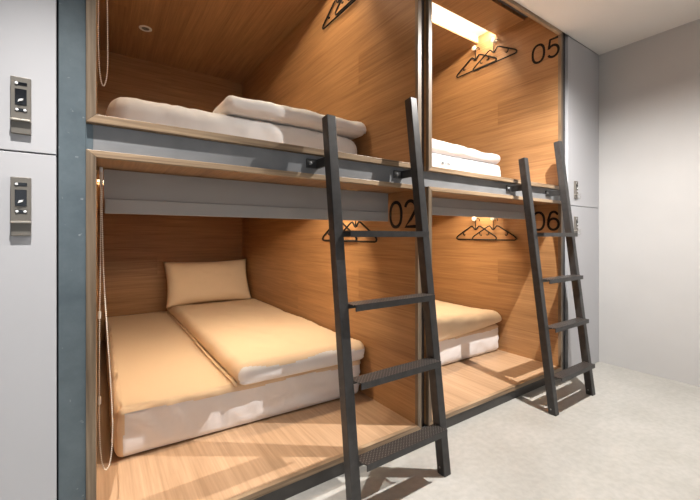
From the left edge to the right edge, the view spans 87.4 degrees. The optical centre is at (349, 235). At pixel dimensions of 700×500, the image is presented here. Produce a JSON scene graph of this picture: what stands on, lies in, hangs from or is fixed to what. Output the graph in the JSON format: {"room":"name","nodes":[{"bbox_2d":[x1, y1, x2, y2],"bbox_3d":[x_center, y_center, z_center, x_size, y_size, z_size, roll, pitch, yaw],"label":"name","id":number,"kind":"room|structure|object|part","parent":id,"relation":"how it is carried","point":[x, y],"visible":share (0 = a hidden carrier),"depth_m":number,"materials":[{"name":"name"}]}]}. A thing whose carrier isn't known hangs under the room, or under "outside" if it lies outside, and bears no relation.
{"room":"dormitory","nodes":[
{"label":"dormitory","id":0,"kind":"room"},
{"bbox_2d":[285,362,699,499],"bbox_3d":[-0.349,1.060,1.466,5.686,0.120,5.450,0,0,-35],"label":"floor","id":1,"kind":"structure","parent":0,"point":[637,437],"depth_m":1.69,"materials":[{"name":"concrete"}]},
{"bbox_2d":[0,151,57,499],"bbox_3d":[-1.141,0.390,1.092,0.454,1.219,0.569,0,0,-35],"label":"locker","id":2,"kind":"object","parent":1,"relation":"on","point":[28,182],"visible":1,"depth_m":0.97,"materials":[{"name":"grey metal"}]},
{"bbox_3d":[-0.858,-0.036,0.955,0.041,0.006,0.018,0,0,-35],"label":"finger pull","id":3,"kind":"part","parent":2,"relation":"part of","materials":[{"name":"beige"}]},
{"bbox_2d":[0,0,57,157],"bbox_3d":[-1.141,-0.830,1.092,0.454,1.215,0.569,0,0,-35],"label":"locker","id":4,"kind":"object","parent":2,"relation":"on","point":[28,28],"visible":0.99,"depth_m":0.97,"materials":[{"name":"grey metal"}]},
{"bbox_3d":[-0.858,-0.301,0.955,0.041,0.006,0.018,0,0,-35],"label":"finger pull","id":5,"kind":"part","parent":4,"relation":"part of","materials":[{"name":"beige"}]},
{"bbox_2d":[86,149,420,499],"bbox_3d":[-0.951,0.324,2.511,1.335,1.246,2.654,0,0,-35],"label":"capsule","id":6,"kind":"object","parent":1,"relation":"on","point":[288,261],"visible":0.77,"depth_m":1.87,"materials":[{"name":"brown wood"}]},
{"bbox_3d":[-1.490,0.348,2.138,0.024,1.150,2.610,0,0,-35],"label":"panel","id":7,"kind":"part","parent":6,"relation":"part of","materials":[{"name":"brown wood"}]},
{"bbox_3d":[-1.696,0.350,3.595,1.335,1.194,0.024,0,0,-35],"label":"panel","id":8,"kind":"part","parent":6,"relation":"part of","materials":[{"name":"brown wood"}]},
{"bbox_2d":[105,311,360,456],"bbox_3d":[-1.039,0.813,2.675,1.237,0.217,2.164,0,0,-35],"label":"mattress","id":9,"kind":"object","parent":6,"relation":"on","point":[165,390],"visible":0.62,"depth_m":1.81,"materials":[{"name":"white fabric"}]},
{"bbox_2d":[167,299,364,385],"bbox_3d":[-0.810,0.651,2.763,0.769,0.115,2.140,0,0,-35],"label":"duvet","id":10,"kind":"object","parent":9,"relation":"on","point":[253,340],"visible":0.94,"depth_m":2.15,"materials":[{"name":"beige fabric"}]},
{"bbox_2d":[163,259,251,307],"bbox_3d":[-1.356,0.437,3.534,0.780,0.402,0.260,0,0,-35],"label":"pillow","id":11,"kind":"object","parent":10,"relation":"on","point":[187,282],"visible":1,"depth_m":3.44,"materials":[{"name":"beige fabric"}]},
{"bbox_2d":[97,167,387,469],"bbox_3d":[-0.316,0.267,1.572,1.264,0.984,0.110,0,0,-35],"label":"roller blind","id":12,"kind":"object","parent":6,"relation":"attached to","point":[125,192],"visible":1,"depth_m":1.43,"materials":[{"name":"grey fabric"}]},
{"bbox_3d":[-0.791,0.276,1.189,0.041,0.967,0.008,0,0,-19],"label":"bead chain","id":13,"kind":"part","parent":12,"relation":"part of","materials":[{"name":"beige plastic"}]},
{"bbox_3d":[-0.950,-0.263,2.509,1.335,0.072,2.610,0,0,-35],"label":"ceiling panel","id":14,"kind":"part","parent":6,"relation":"part of","materials":[{"name":"brown wood"}]},
{"bbox_3d":[-0.950,0.935,2.509,1.335,0.024,2.610,0,0,-35],"label":"floor panel","id":15,"kind":"part","parent":6,"relation":"part of","materials":[{"name":"brown wood"}]},
{"bbox_3d":[-0.410,0.348,2.881,0.024,1.150,2.610,0,0,-35],"label":"panel","id":16,"kind":"part","parent":6,"relation":"part of","materials":[{"name":"brown wood"}]},
{"bbox_3d":[-0.084,-0.148,2.346,0.043,0.040,0.040,0,0,-35],"label":"peg","id":17,"kind":"object","parent":6,"relation":"attached to","visible":0},
{"bbox_2d":[322,223,356,240],"bbox_3d":[-0.074,-0.059,2.353,0.011,0.190,0.411,0,0,-35],"label":"clothes hanger","id":18,"kind":"object","parent":17,"relation":"hanging from","point":[327,231],"visible":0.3,"depth_m":2.45,"materials":[{"name":"black plastic"}]},
{"bbox_3d":[0.035,-0.146,2.173,0.043,0.040,0.040,0,0,-35],"label":"peg","id":19,"kind":"object","parent":6,"relation":"attached to","visible":0},
{"bbox_2d":[343,221,377,242],"bbox_3d":[0.033,-0.058,2.172,0.011,0.190,0.411,0,0,-35],"label":"clothes hanger","id":20,"kind":"object","parent":19,"relation":"hanging from","point":[355,225],"visible":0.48,"depth_m":2.15,"materials":[{"name":"black plastic"}]},
{"bbox_2d":[58,0,564,499],"bbox_3d":[0.340,-0.400,1.875,2.867,2.800,0.136,0,0,-35],"label":"steel framework","id":21,"kind":"object","parent":1,"relation":"on","point":[75,136],"visible":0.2,"depth_m":1.05,"materials":[{"name":"grey metal"}]},
{"bbox_3d":[-0.814,-0.400,1.092,0.079,2.800,0.120,0,0,-35],"label":"post","id":22,"kind":"part","parent":21,"relation":"part of","materials":[{"name":"grey metal"}]},
{"bbox_2d":[86,0,420,168],"bbox_3d":[-0.951,-1.021,2.511,1.335,1.392,2.654,0,0,-35],"label":"capsule","id":23,"kind":"object","parent":21,"relation":"on","point":[363,67],"visible":0.55,"depth_m":2.65,"materials":[{"name":"brown wood"}]},
{"bbox_3d":[-1.490,-0.998,2.138,0.024,1.295,2.610,0,0,-35],"label":"panel","id":24,"kind":"part","parent":23,"relation":"part of","materials":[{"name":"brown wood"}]},
{"bbox_2d":[97,0,107,85],"bbox_3d":[-0.319,-1.094,1.583,1.272,1.218,0.116,0,0,-35],"label":"roller blind","id":25,"kind":"object","parent":23,"relation":"attached to","point":[98,0],"visible":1,"depth_m":1.18,"materials":[{"name":"grey"}]},
{"bbox_2d":[139,25,151,31],"bbox_3d":[-1.621,-1.642,2.904,0.092,0.006,0.092,0,0,-35],"label":"ceiling fitting","id":26,"kind":"object","parent":23,"relation":"attached to","point":[142,27],"visible":1,"depth_m":2.90,"materials":[{"name":"white metal"}]},
{"bbox_3d":[-1.696,-0.996,3.595,1.335,1.338,0.024,0,0,-35],"label":"panel","id":27,"kind":"part","parent":23,"relation":"part of","materials":[{"name":"brown wood"}]},
{"bbox_3d":[-0.950,-1.681,2.509,1.335,0.072,2.610,0,0,-35],"label":"ceiling panel","id":28,"kind":"part","parent":23,"relation":"part of","materials":[{"name":"brown wood"}]},
{"bbox_2d":[106,97,356,154],"bbox_3d":[-1.021,-0.460,2.608,1.232,0.217,2.114,0,0,-35],"label":"mattress","id":29,"kind":"object","parent":23,"relation":"on","point":[136,109],"visible":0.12,"depth_m":1.63,"materials":[{"name":"white fabric"}]},
{"bbox_2d":[212,95,365,139],"bbox_3d":[-0.794,-0.615,2.699,0.821,0.090,2.030,0,0,-35],"label":"duvet","id":30,"kind":"object","parent":29,"relation":"on","point":[234,106],"visible":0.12,"depth_m":1.81,"materials":[{"name":"white fabric"}]},
{"bbox_3d":[-0.950,-0.338,2.509,1.335,0.024,2.610,0,0,-35],"label":"floor panel","id":31,"kind":"part","parent":23,"relation":"part of","materials":[{"name":"brown wood"}]},
{"bbox_3d":[-0.410,-0.998,2.881,0.024,1.295,2.610,0,0,-35],"label":"panel","id":32,"kind":"part","parent":23,"relation":"part of","materials":[{"name":"brown wood"}]},
{"bbox_3d":[-0.084,-1.595,2.346,0.043,0.040,0.040,0,0,-35],"label":"peg","id":33,"kind":"object","parent":23,"relation":"attached to","visible":0},
{"bbox_2d":[322,0,355,29],"bbox_3d":[-0.074,-1.506,2.353,0.011,0.190,0.411,0,0,-35],"label":"clothes hanger","id":34,"kind":"object","parent":33,"relation":"hanging from","point":[337,1],"visible":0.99,"depth_m":2.40,"materials":[{"name":"black plastic"}]},
{"bbox_3d":[0.021,-1.595,2.194,0.043,0.040,0.040,0,0,-35],"label":"peg","id":35,"kind":"object","parent":23,"relation":"attached to","visible":0},
{"bbox_2d":[335,0,352,15],"bbox_3d":[0.019,-1.506,2.193,0.011,0.190,0.411,0,0,-35],"label":"clothes hanger","id":36,"kind":"object","parent":35,"relation":"hanging from","point":[350,1],"visible":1,"depth_m":2.30,"materials":[{"name":"black plastic"}]},
{"bbox_3d":[0.372,0.974,1.821,2.731,0.052,0.010,0,0,-35],"label":"kick rail","id":37,"kind":"part","parent":21,"relation":"part of","materials":[{"name":"grey metal"}]},
{"bbox_3d":[0.330,-0.400,1.872,0.047,2.800,0.090,0,0,-35],"label":"post","id":38,"kind":"part","parent":21,"relation":"part of","materials":[{"name":"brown metal"}]},
{"bbox_2d":[424,0,562,189],"bbox_3d":[0.195,-1.021,3.299,1.348,1.392,2.654,0,0,-35],"label":"capsule","id":39,"kind":"object","parent":21,"relation":"on","point":[510,108],"visible":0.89,"depth_m":2.84,"materials":[{"name":"brown wood"}]},
{"bbox_3d":[-0.349,-0.998,2.922,0.024,1.295,2.610,0,0,-35],"label":"panel","id":40,"kind":"part","parent":39,"relation":"part of","materials":[{"name":"brown wood"}]},
{"bbox_2d":[432,2,487,41],"bbox_3d":[0.607,-1.682,2.700,1.297,0.050,0.169,0,0,-35],"label":"light","id":41,"kind":"object","parent":39,"relation":"attached to","point":[444,18],"depth_m":2.92,"materials":[{"name":"beige plastic"}]},
{"bbox_2d":[432,153,500,176],"bbox_3d":[0.100,-0.455,3.385,1.223,0.207,2.109,0,0,-35],"label":"mattress","id":42,"kind":"object","parent":39,"relation":"on","point":[438,160],"visible":0.09,"depth_m":2.61,"materials":[{"name":"white fabric"}]},
{"bbox_2d":[432,139,499,164],"bbox_3d":[0.128,-0.614,3.344,1.212,0.108,2.003,0,0,-35],"label":"duvet","id":43,"kind":"object","parent":42,"relation":"on","point":[438,147],"visible":0.09,"depth_m":2.60,"materials":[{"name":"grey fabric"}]},
{"bbox_3d":[0.196,-1.681,3.297,1.348,0.072,2.610,0,0,-35],"label":"ceiling panel","id":44,"kind":"part","parent":39,"relation":"part of","materials":[{"name":"brown wood"}]},
{"bbox_3d":[0.196,-0.338,3.297,1.348,0.024,2.610,0,0,-35],"label":"floor panel","id":45,"kind":"part","parent":39,"relation":"part of","materials":[{"name":"brown wood"}]},
{"bbox_2d":[498,0,527,17],"bbox_3d":[0.814,-1.675,2.398,1.275,0.056,0.056,0,0,-35],"label":"roller blind","id":46,"kind":"object","parent":39,"relation":"attached to","point":[501,1],"visible":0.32,"depth_m":2.65,"materials":[{"name":"grey"}]},
{"bbox_3d":[1.492,-0.400,2.666,0.072,2.800,0.100,0,0,-35],"label":"post","id":47,"kind":"part","parent":21,"relation":"part of","materials":[{"name":"grey metal"}]},
{"bbox_2d":[306,97,450,499],"bbox_3d":[0.128,0.180,1.494,0.539,1.640,0.285,0,0,-35],"label":"ladder","id":48,"kind":"object","parent":1,"relation":"on","point":[437,432],"visible":1,"depth_m":1.41,"materials":[{"name":"black metal"}]},
{"bbox_3d":[-0.033,0.266,1.357,0.040,1.468,0.220,0,0,-35],"label":"rail","id":49,"kind":"part","parent":48,"relation":"part of","materials":[{"name":"black metal"}]},
{"bbox_3d":[0.340,0.180,1.626,0.040,1.640,0.242,0,0,-35],"label":"rail","id":50,"kind":"part","parent":48,"relation":"part of","materials":[{"name":"black metal"}]},
{"bbox_2d":[424,186,562,425],"bbox_3d":[0.195,0.324,3.299,1.348,1.246,2.654,0,0,-35],"label":"capsule","id":51,"kind":"object","parent":1,"relation":"on","point":[496,276],"visible":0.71,"depth_m":2.78,"materials":[{"name":"brown wood"}]},
{"bbox_3d":[-0.349,0.348,2.922,0.024,1.150,2.610,0,0,-35],"label":"panel","id":52,"kind":"part","parent":51,"relation":"part of","materials":[{"name":"brown wood"}]},
{"bbox_2d":[439,324,498,365],"bbox_3d":[0.081,0.814,3.461,1.287,0.215,2.134,0,0,-35],"label":"mattress","id":53,"kind":"object","parent":51,"relation":"on","point":[484,340],"visible":0.13,"depth_m":2.73,"materials":[{"name":"white fabric"}]},
{"bbox_2d":[435,300,501,341],"bbox_3d":[0.125,0.627,3.402,1.284,0.190,2.113,0,0,-35],"label":"duvet","id":54,"kind":"object","parent":53,"relation":"on","point":[453,320],"visible":0.15,"depth_m":2.70,"materials":[{"name":"beige fabric"}]},
{"bbox_2d":[432,197,524,218],"bbox_3d":[0.825,-0.173,2.373,1.281,0.103,0.084,0,0,-35],"label":"roller blind","id":55,"kind":"object","parent":51,"relation":"attached to","point":[440,206],"visible":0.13,"depth_m":2.35,"materials":[{"name":"grey fabric"}]},
{"bbox_3d":[0.196,-0.263,3.297,1.348,0.072,2.610,0,0,-35],"label":"ceiling panel","id":56,"kind":"part","parent":51,"relation":"part of","materials":[{"name":"brown wood"}]},
{"bbox_3d":[0.196,0.935,3.297,1.348,0.024,2.610,0,0,-35],"label":"floor panel","id":57,"kind":"part","parent":51,"relation":"part of","materials":[{"name":"brown wood"}]},
{"bbox_3d":[0.741,0.348,3.672,0.024,1.150,2.610,0,0,-35],"label":"panel","id":58,"kind":"part","parent":51,"relation":"part of","materials":[{"name":"brown wood"}]},
{"bbox_3d":[1.169,-0.146,2.990,0.043,0.040,0.040,0,0,-35],"label":"peg","id":59,"kind":"object","parent":51,"relation":"attached to","visible":0},
{"bbox_2d":[472,218,516,240],"bbox_3d":[1.167,-0.058,2.988,0.011,0.190,0.411,0,0,-35],"label":"clothes hanger","id":60,"kind":"object","parent":59,"relation":"hanging from","point":[493,228],"visible":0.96,"depth_m":2.97,"materials":[{"name":"black plastic"}]},
{"bbox_2d":[506,141,594,415],"bbox_3d":[1.252,0.180,2.267,0.539,1.640,0.285,0,0,-35],"label":"ladder","id":61,"kind":"object","parent":1,"relation":"on","point":[585,367],"visible":1,"depth_m":2.19,"materials":[{"name":"black metal"}]},
{"bbox_3d":[1.092,0.266,2.130,0.040,1.468,0.220,0,0,-35],"label":"rail","id":62,"kind":"part","parent":61,"relation":"part of","materials":[{"name":"black metal"}]},
{"bbox_3d":[1.464,0.180,2.399,0.040,1.640,0.242,0,0,-35],"label":"rail","id":63,"kind":"part","parent":61,"relation":"part of","materials":[{"name":"black metal"}]},
{"bbox_2d":[565,206,598,368],"bbox_3d":[1.622,0.390,2.992,0.503,1.219,0.569,0,0,-35],"label":"locker","id":64,"kind":"object","parent":1,"relation":"on","point":[585,219],"visible":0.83,"depth_m":2.79,"materials":[{"name":"grey metal"}]},
{"bbox_2d":[565,36,598,207],"bbox_3d":[1.622,-0.830,2.992,0.503,1.215,0.569,0,0,-35],"label":"locker","id":65,"kind":"object","parent":64,"relation":"on","point":[581,64],"visible":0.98,"depth_m":2.75,"materials":[{"name":"grey metal"}]},
{"bbox_2d":[514,0,699,54],"bbox_3d":[-0.349,-1.670,1.466,5.686,0.460,5.450,0,0,-35],"label":"ceiling","id":66,"kind":"structure","parent":0,"point":[602,26],"depth_m":2.40,"materials":[{"name":"white paint"}]},
{"bbox_2d":[565,19,699,386],"bbox_3d":[1.952,-0.420,3.049,0.100,2.840,5.250,0,0,-35],"label":"wall","id":67,"kind":"structure","parent":0,"point":[649,88],"depth_m":2.64,"materials":[{"name":"grey paint"}]},
{"bbox_3d":[1.067,-1.605,3.138,0.043,0.040,0.040,0,0,-35],"label":"peg","id":68,"kind":"object","parent":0,"visible":0},
{"bbox_2d":[456,47,496,77],"bbox_3d":[1.077,-1.517,3.145,0.011,0.190,0.411,0,0,-35],"label":"clothes hanger","id":69,"kind":"object","parent":68,"relation":"hanging from","point":[488,56],"visible":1,"depth_m":3.14,"materials":[{"name":"black plastic"}]},
{"bbox_3d":[1.172,-1.590,2.986,0.043,0.040,0.040,0,0,-35],"label":"peg","id":70,"kind":"object","parent":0,"visible":0},
{"bbox_2d":[472,39,517,71],"bbox_3d":[1.170,-1.502,2.984,0.011,0.190,0.411,0,0,-35],"label":"clothes hanger","id":71,"kind":"object","parent":70,"relation":"hanging from","point":[508,48],"visible":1,"depth_m":2.98,"materials":[{"name":"black plastic"}]},
{"bbox_3d":[1.067,-0.148,3.138,0.043,0.040,0.040,0,0,-35],"label":"peg","id":72,"kind":"object","parent":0,"visible":0},
{"bbox_2d":[456,218,496,239],"bbox_3d":[1.077,-0.059,3.145,0.011,0.190,0.411,0,0,-35],"label":"clothes hanger","id":73,"kind":"object","parent":72,"relation":"hanging from","point":[475,228],"visible":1,"depth_m":3.14,"materials":[{"name":"black plastic"}]}
]}

